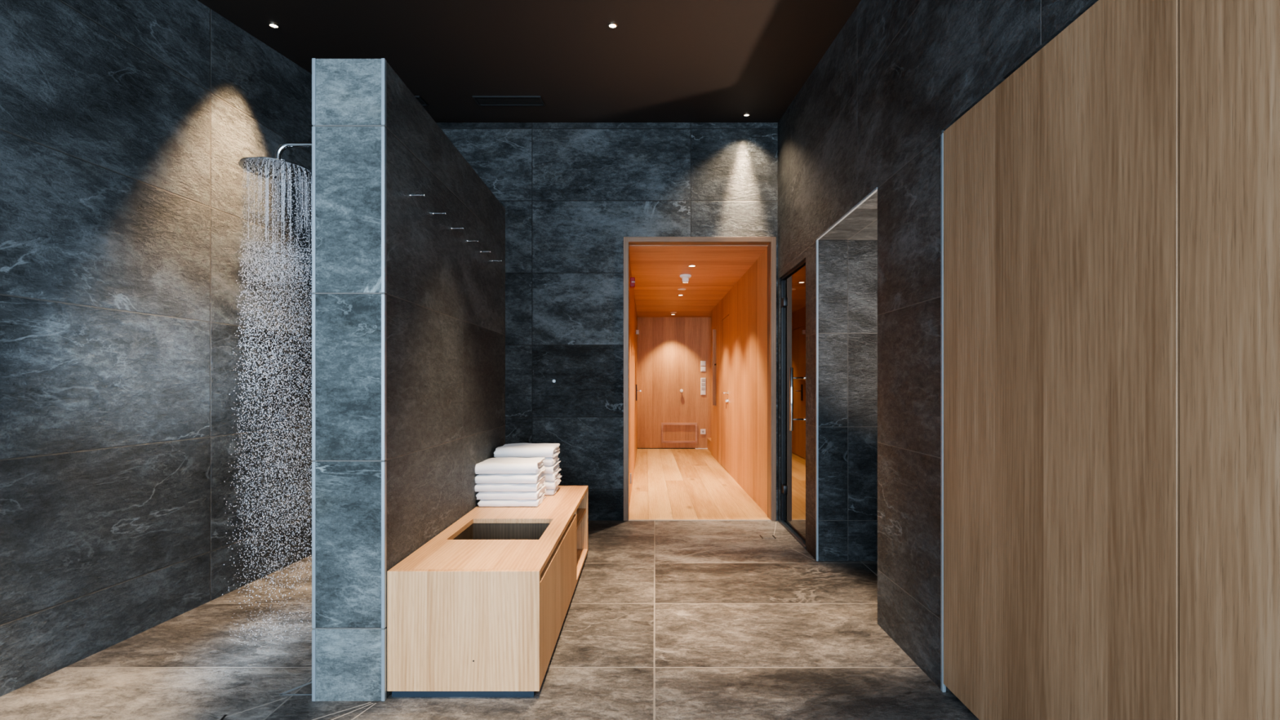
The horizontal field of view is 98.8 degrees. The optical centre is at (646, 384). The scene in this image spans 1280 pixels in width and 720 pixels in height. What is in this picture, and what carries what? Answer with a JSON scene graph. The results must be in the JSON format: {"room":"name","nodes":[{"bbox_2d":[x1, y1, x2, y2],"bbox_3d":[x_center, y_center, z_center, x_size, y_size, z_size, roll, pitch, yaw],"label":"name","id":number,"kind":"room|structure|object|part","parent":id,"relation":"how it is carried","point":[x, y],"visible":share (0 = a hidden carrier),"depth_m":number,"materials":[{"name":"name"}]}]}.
{"room":"spa shower room","nodes":[
{"label":"spa shower room","id":0,"kind":"room"},
{"bbox_2d":[0,0,312,696],"bbox_3d":[-2.442,-0.526,1.682,0.150,3.322,5.992,0,0,4],"label":"wall","id":1,"kind":"structure","parent":0,"point":[126,126],"depth_m":2.47,"materials":[{"name":"stone"}]},
{"bbox_2d":[312,58,505,701],"bbox_3d":[-1.065,-0.015,2.808,0.257,2.300,1.686,0,0,0],"label":"wall partition","id":2,"kind":"structure","parent":0,"point":[446,297],"depth_m":2.02,"materials":[{"name":"stone"}]},
{"bbox_2d":[238,142,311,182],"bbox_3d":[-1.526,-1.065,2.550,0.664,0.158,0.300,0,0,0],"label":"shower","id":3,"kind":"object","parent":2,"relation":"attached to","point":[304,172],"visible":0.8,"depth_m":2.54,"materials":[{"name":"silver metal"}]},
{"bbox_3d":[-1.457,-1.063,2.550,0.526,0.124,0.025,0,0,0],"label":"arm","id":4,"kind":"part","parent":3,"relation":"part of","materials":[{"name":"silver metal"}]},
{"bbox_2d":[311,57,315,701],"bbox_3d":[-1.190,-0.015,1.970,0.013,2.301,0.015,0,0,0],"label":"trim","id":5,"kind":"structure","parent":2,"relation":"attached to","point":[313,60],"depth_m":1.96,"materials":[{"name":"metal"}]},
{"bbox_2d":[381,57,386,701],"bbox_3d":[-0.942,-0.015,1.970,0.013,2.301,0.015,0,0,0],"label":"trim","id":6,"kind":"structure","parent":2,"relation":"attached to","point":[383,60],"depth_m":1.96,"materials":[{"name":"metal"}]},
{"bbox_2d":[409,193,425,196],"bbox_3d":[-0.909,-0.750,2.180,0.060,0.013,0.013,0,0,0],"label":"peg","id":7,"kind":"object","parent":2,"relation":"attached to","point":[423,194],"visible":1,"depth_m":2.18,"materials":[{"name":"silver metal"}]},
{"bbox_2d":[432,212,446,214],"bbox_3d":[-0.909,-0.750,2.412,0.060,0.013,0.013,0,0,0],"label":"peg","id":8,"kind":"object","parent":2,"relation":"attached to","point":[444,213],"visible":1,"depth_m":2.41,"materials":[{"name":"silver metal"}]},
{"bbox_2d":[451,226,463,230],"bbox_3d":[-0.909,-0.750,2.644,0.060,0.013,0.013,0,0,0],"label":"peg","id":9,"kind":"object","parent":2,"relation":"attached to","point":[462,228],"visible":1,"depth_m":2.64,"materials":[{"name":"silver metal"}]},
{"bbox_2d":[466,240,478,242],"bbox_3d":[-0.909,-0.750,2.876,0.060,0.013,0.013,0,0,0],"label":"peg","id":10,"kind":"object","parent":2,"relation":"attached to","point":[467,240],"visible":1,"depth_m":2.87,"materials":[{"name":"silver metal"}]},
{"bbox_2d":[0,448,978,719],"bbox_3d":[0.046,1.195,4.220,5.309,0.120,11.040,0,0,0],"label":"floor","id":11,"kind":"structure","parent":0,"point":[761,628],"depth_m":2.35,"materials":[{"name":"stone"}]},
{"bbox_2d":[220,681,311,719],"bbox_3d":[-1.323,1.133,1.940,0.137,0.001,0.493,0,0,33],"label":"shower drain","id":12,"kind":"object","parent":11,"relation":"on","point":[309,682],"visible":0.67,"depth_m":2.00,"materials":[{"name":"metal"}]},
{"bbox_2d":[222,160,312,643],"bbox_3d":[-1.704,0.072,2.545,0.416,2.116,0.443,0,0,-40],"label":"water","id":13,"kind":"object","parent":11,"relation":"on","point":[266,184],"visible":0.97,"depth_m":2.53,"materials":[{"name":"clear liquid"}]},
{"bbox_2d":[216,697,376,719],"bbox_3d":[-1.290,1.134,1.822,0.664,0.001,0.329,0,0,0],"label":"floor","id":14,"kind":"structure","parent":11,"relation":"on","point":[286,697],"depth_m":1.91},
{"bbox_2d":[386,485,587,697],"bbox_3d":[-0.659,0.905,2.811,0.549,0.460,1.668,0,0,0],"label":"storage bench","id":15,"kind":"object","parent":11,"relation":"on","point":[479,609],"visible":0.94,"depth_m":1.98,"materials":[{"name":"brown wood"}]},
{"bbox_3d":[-0.659,0.891,1.988,0.549,0.433,0.020,0,0,0],"label":"panel","id":16,"kind":"part","parent":15,"relation":"part of","materials":[{"name":"brown wood"}]},
{"bbox_2d":[477,492,546,506],"bbox_3d":[-0.757,0.655,3.128,0.336,0.037,0.262,0,0,-1],"label":"folded towel","id":17,"kind":"object","parent":15,"relation":"on","point":[482,503],"visible":0.67,"depth_m":3.01,"materials":[{"name":"white fabric"}]},
{"bbox_2d":[475,484,546,499],"bbox_3d":[-0.762,0.615,3.130,0.346,0.045,0.257,0,0,1],"label":"folded towel","id":18,"kind":"object","parent":17,"relation":"on","point":[481,495],"visible":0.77,"depth_m":3.01,"materials":[{"name":"white fabric"}]},
{"bbox_2d":[475,476,545,491],"bbox_3d":[-0.772,0.570,3.131,0.353,0.044,0.262,0,0,-1],"label":"folded towel","id":19,"kind":"object","parent":18,"relation":"on","point":[479,486],"visible":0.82,"depth_m":3.01,"materials":[{"name":"white fabric"}]},
{"bbox_2d":[475,468,546,483],"bbox_3d":[-0.768,0.523,3.130,0.354,0.051,0.263,0,0,1],"label":"folded towel","id":20,"kind":"object","parent":19,"relation":"on","point":[480,478],"visible":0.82,"depth_m":3.01,"materials":[{"name":"white fabric"}]},
{"bbox_2d":[475,457,545,474],"bbox_3d":[-0.774,0.466,3.135,0.354,0.063,0.267,0,0,-1],"label":"folded towel","id":21,"kind":"object","parent":20,"relation":"on","point":[498,465],"visible":1,"depth_m":3.02,"materials":[{"name":"white fabric"}]},
{"bbox_2d":[544,484,559,495],"bbox_3d":[-0.733,0.654,3.429,0.357,0.039,0.252,0,0,0],"label":"folded towel","id":22,"kind":"object","parent":15,"relation":"on","point":[548,491],"visible":0.12,"depth_m":3.31,"materials":[{"name":"white fabric"}]},
{"bbox_2d":[542,475,561,488],"bbox_3d":[-0.729,0.613,3.431,0.367,0.045,0.257,0,0,1],"label":"folded towel","id":23,"kind":"object","parent":22,"relation":"on","point":[549,485],"visible":0.24,"depth_m":3.31,"materials":[{"name":"white fabric"}]},
{"bbox_2d":[544,467,560,481],"bbox_3d":[-0.730,0.567,3.436,0.361,0.047,0.262,0,0,0],"label":"folded towel","id":24,"kind":"object","parent":23,"relation":"on","point":[548,477],"visible":0.19,"depth_m":3.32,"materials":[{"name":"white fabric"}]},
{"bbox_2d":[543,461,560,473],"bbox_3d":[-0.736,0.520,3.434,0.365,0.046,0.261,0,0,1],"label":"folded towel","id":25,"kind":"object","parent":24,"relation":"on","point":[549,469],"visible":0.2,"depth_m":3.32,"materials":[{"name":"white fabric"}]},
{"bbox_2d":[518,454,559,466],"bbox_3d":[-0.741,0.472,3.435,0.359,0.051,0.264,0,0,-1],"label":"folded towel","id":26,"kind":"object","parent":25,"relation":"on","point":[548,461],"visible":0.25,"depth_m":3.32,"materials":[{"name":"white fabric"}]},
{"bbox_2d":[493,443,559,457],"bbox_3d":[-0.738,0.415,3.438,0.367,0.065,0.268,0,0,0],"label":"folded towel","id":27,"kind":"object","parent":26,"relation":"on","point":[512,450],"visible":1,"depth_m":3.32,"materials":[{"name":"white fabric"}]},
{"bbox_3d":[-0.396,0.915,2.522,0.021,0.385,1.045,0,0,0],"label":"drawer","id":28,"kind":"part","parent":15,"relation":"part of","materials":[{"name":"brown wood"}]},
{"bbox_2d":[577,508,586,528],"bbox_3d":[-0.655,0.830,3.344,0.517,0.018,0.557,0,0,0],"label":"shelf","id":29,"kind":"object","parent":15,"relation":"attached to","point":[580,512],"depth_m":3.46,"materials":[{"name":"brown wood"}]},
{"bbox_3d":[-0.659,0.903,3.634,0.549,0.410,0.022,0,0,0],"label":"panel","id":30,"kind":"part","parent":15,"relation":"part of","materials":[{"name":"brown wood"}]},
{"bbox_2d":[706,437,711,452],"bbox_3d":[1.188,1.040,9.295,0.225,0.190,0.690,0,0,0],"label":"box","id":31,"kind":"object","parent":11,"relation":"on","point":[708,439],"visible":0.24,"depth_m":9.38,"materials":[{"name":"brown wood"}]},
{"bbox_2d":[657,521,813,562],"bbox_3d":[0.578,1.134,4.010,1.020,0.001,1.045,0,0,0],"label":"floor","id":32,"kind":"structure","parent":11,"relation":"on","point":[667,522],"depth_m":3.90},
{"bbox_2d":[759,534,776,538],"bbox_3d":[0.902,1.134,4.075,0.105,0.002,0.090,0,0,0],"label":"floor drain","id":33,"kind":"object","parent":11,"relation":"on","point":[765,536],"visible":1,"depth_m":4.07,"materials":[{"name":"brown metal"}]},
{"bbox_2d":[943,0,1279,719],"bbox_3d":[1.395,0.100,0.360,0.601,2.070,3.320,0,0,0],"label":"tall cabinet","id":34,"kind":"object","parent":11,"relation":"on","point":[1112,205],"visible":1,"depth_m":1.26,"materials":[{"name":"brown wood"}]},
{"bbox_3d":[1.105,0.087,0.663,0.022,2.032,0.926,0,0,0],"label":"door","id":35,"kind":"part","parent":34,"relation":"part of","materials":[{"name":"brown wood"}]},
{"bbox_2d":[197,0,861,122],"bbox_3d":[-0.725,-1.878,1.707,4.050,0.872,6.014,0,0,0],"label":"ceiling","id":36,"kind":"structure","parent":0,"point":[663,60],"depth_m":3.31,"materials":[{"name":"paint"}]},
{"bbox_2d":[267,22,279,28],"bbox_3d":[-2.057,-1.980,3.030,0.052,0.011,0.052,0,0,6],"label":"recessed light","id":37,"kind":"object","parent":36,"relation":"in","point":[271,24],"visible":1,"depth_m":3.03,"materials":[{"name":"white glass"}]},
{"bbox_2d":[414,95,428,106],"bbox_3d":[-1.877,-2.111,4.091,0.445,0.030,0.170,0,0,0],"label":"ceiling vent","id":38,"kind":"object","parent":36,"relation":"in","point":[419,98],"visible":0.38,"depth_m":4.09,"materials":[{"name":"metal"}]},
{"bbox_2d":[471,95,545,106],"bbox_3d":[-1.020,-2.111,4.091,0.500,0.030,0.170,0,0,0],"label":"ceiling vent","id":39,"kind":"object","parent":36,"relation":"in","point":[482,100],"visible":1,"depth_m":4.09,"materials":[{"name":"metal"}]},
{"bbox_2d":[608,22,617,28],"bbox_3d":[-0.185,-1.980,3.030,0.052,0.011,0.052,0,0,6],"label":"recessed light","id":40,"kind":"object","parent":36,"relation":"in","point":[612,25],"visible":1,"depth_m":3.03,"materials":[{"name":"white glass"}]},
{"bbox_2d":[435,122,777,520],"bbox_3d":[-0.529,-0.526,4.614,3.248,3.322,0.100,0,0,0],"label":"wall","id":41,"kind":"structure","parent":0,"point":[571,193],"depth_m":4.56,"materials":[{"name":"stone"}]},
{"bbox_2d":[628,236,771,244],"bbox_3d":[0.446,-1.201,4.628,1.184,0.042,0.151,0,0,0],"label":"trim","id":42,"kind":"structure","parent":41,"relation":"attached to","point":[632,240],"depth_m":4.55,"materials":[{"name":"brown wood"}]},
{"bbox_2d":[628,519,771,520],"bbox_3d":[0.446,1.133,4.572,1.184,0.003,0.028,0,0,0],"label":"trim","id":43,"kind":"structure","parent":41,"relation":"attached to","point":[628,519],"depth_m":4.56,"materials":[{"name":"silver metal"}]},
{"bbox_2d":[767,236,776,520],"bbox_3d":[1.059,-0.043,4.628,0.042,2.357,0.152,0,0,0],"label":"trim","id":44,"kind":"structure","parent":41,"relation":"attached to","point":[771,248],"depth_m":4.55,"materials":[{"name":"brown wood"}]},
{"bbox_2d":[629,260,637,503],"bbox_3d":[-0.205,-0.020,7.152,0.100,2.310,4.976,0,0,0],"label":"wall","id":45,"kind":"structure","parent":0,"point":[633,312],"depth_m":6.14,"materials":[{"name":"brown wood"}]},
{"bbox_2d":[623,236,629,520],"bbox_3d":[-0.167,-0.043,4.628,0.042,2.357,0.152,0,0,0],"label":"trim","id":46,"kind":"structure","parent":45,"relation":"attached to","point":[626,248],"depth_m":4.55,"materials":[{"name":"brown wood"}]},
{"bbox_2d":[630,277,635,288],"bbox_3d":[-0.133,-0.998,5.400,0.048,0.095,0.086,0,0,0],"label":"fire alarm","id":47,"kind":"object","parent":45,"relation":"attached to","point":[632,279],"visible":0.97,"depth_m":5.36,"materials":[{"name":"red plastic"}]},
{"bbox_2d":[635,328,640,454],"bbox_3d":[-0.141,0.125,8.810,0.128,2.004,0.888,0,0,0],"label":"door","id":48,"kind":"structure","parent":45,"relation":"in","point":[636,329],"depth_m":8.76,"materials":[{"name":"brown wood"}]},
{"bbox_2d":[637,317,711,448],"bbox_3d":[0.600,-0.020,9.690,1.800,2.310,0.100,0,0,0],"label":"wall","id":49,"kind":"structure","parent":0,"point":[671,351],"depth_m":9.64,"materials":[{"name":"brown wood"}]},
{"bbox_2d":[637,448,694,448],"bbox_3d":[0.447,1.129,9.637,1.203,0.012,0.006,0,0,0],"label":"baseboard","id":50,"kind":"structure","parent":49,"relation":"attached to","point":[637,448],"depth_m":9.63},
{"bbox_2d":[661,422,697,443],"bbox_3d":[0.583,0.855,9.625,0.625,0.350,0.030,0,0,0],"label":"hatch","id":51,"kind":"object","parent":49,"relation":"attached to","point":[671,433],"visible":1,"depth_m":9.63,"materials":[{"name":"brown wood"}]},
{"bbox_2d":[700,360,705,365],"bbox_3d":[1.002,-0.363,9.632,0.088,0.088,0.017,0,0,0],"label":"light switch","id":52,"kind":"object","parent":49,"relation":"attached to","point":[702,362],"visible":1,"depth_m":9.62,"materials":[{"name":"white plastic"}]},
{"bbox_2d":[700,366,705,371],"bbox_3d":[1.002,-0.263,9.632,0.088,0.088,0.017,0,0,0],"label":"light switch","id":53,"kind":"object","parent":49,"relation":"attached to","point":[702,368],"visible":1,"depth_m":9.62,"materials":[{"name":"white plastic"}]},
{"bbox_2d":[700,429,705,434],"bbox_3d":[1.000,0.835,9.633,0.090,0.090,0.014,0,0,0],"label":"wall socket","id":54,"kind":"object","parent":49,"relation":"attached to","point":[702,431],"visible":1,"depth_m":9.63,"materials":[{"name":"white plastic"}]},
{"bbox_2d":[700,377,706,395],"bbox_3d":[1.003,0.040,9.632,0.088,0.300,0.017,0,0,0],"label":"switch panel","id":55,"kind":"object","parent":49,"relation":"attached to","point":[703,380],"visible":1,"depth_m":9.63,"materials":[{"name":"white plastic"}]},
{"bbox_2d":[628,244,768,317],"bbox_3d":[0.600,-1.225,7.202,1.800,0.100,5.076,0,0,0],"label":"ceiling","id":56,"kind":"structure","parent":0,"point":[656,269],"depth_m":5.89,"materials":[{"name":"brown wood"}]},
{"bbox_2d":[680,274,691,282],"bbox_3d":[0.425,-1.136,5.920,0.123,0.078,0.121,0,0,0],"label":"smoke detector","id":57,"kind":"object","parent":56,"relation":"attached to","point":[685,277],"visible":1,"depth_m":5.89,"materials":[{"name":"white plastic"}]},
{"bbox_2d":[711,248,767,515],"bbox_3d":[1.098,-0.020,6.742,0.100,2.310,4.156,0,0,0],"label":"wall","id":58,"kind":"structure","parent":0,"point":[745,304],"depth_m":5.77,"materials":[{"name":"brown wood"}]},
{"bbox_2d":[721,315,728,472],"bbox_3d":[1.043,0.125,7.275,0.110,2.004,0.678,0,0,0],"label":"door","id":59,"kind":"structure","parent":58,"relation":"in","point":[725,322],"depth_m":7.26,"materials":[{"name":"brown wood"}]},
{"bbox_2d":[777,0,1097,690],"bbox_3d":[1.897,-0.526,1.682,1.605,3.322,5.964,0,0,0],"label":"wall","id":60,"kind":"structure","parent":0,"point":[875,109],"depth_m":2.50,"materials":[{"name":"stone"}]},
{"bbox_2d":[778,258,805,549],"bbox_3d":[1.098,0.133,4.143,0.159,2.005,0.755,0,0,0],"label":"door","id":61,"kind":"structure","parent":60,"relation":"in","point":[793,284],"depth_m":4.17,"materials":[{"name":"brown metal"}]},
{"bbox_3d":[1.030,0.106,3.885,0.023,0.447,0.023,0,0,0],"label":"handle","id":62,"kind":"part","parent":61,"relation":"part of","materials":[{"name":"silver metal"}]},
{"bbox_2d":[815,240,818,560],"bbox_3d":[1.099,0.105,3.523,0.013,2.060,0.013,0,0,0],"label":"trim","id":63,"kind":"structure","parent":60,"relation":"attached to","point":[816,241],"depth_m":3.52,"materials":[{"name":"metal"}]},
{"bbox_2d":[816,186,877,239],"bbox_3d":[1.099,-0.927,3.057,0.013,0.011,0.920,0,0,0],"label":"trim","id":64,"kind":"structure","parent":60,"relation":"attached to","point":[874,190],"depth_m":2.95,"materials":[{"name":"metal"}]},
{"bbox_2d":[941,133,946,692],"bbox_3d":[1.099,0.105,2.027,0.013,2.060,0.014,0,0,0],"label":"trim","id":65,"kind":"structure","parent":60,"relation":"attached to","point":[943,686],"depth_m":2.02,"materials":[{"name":"metal"}]}
]}

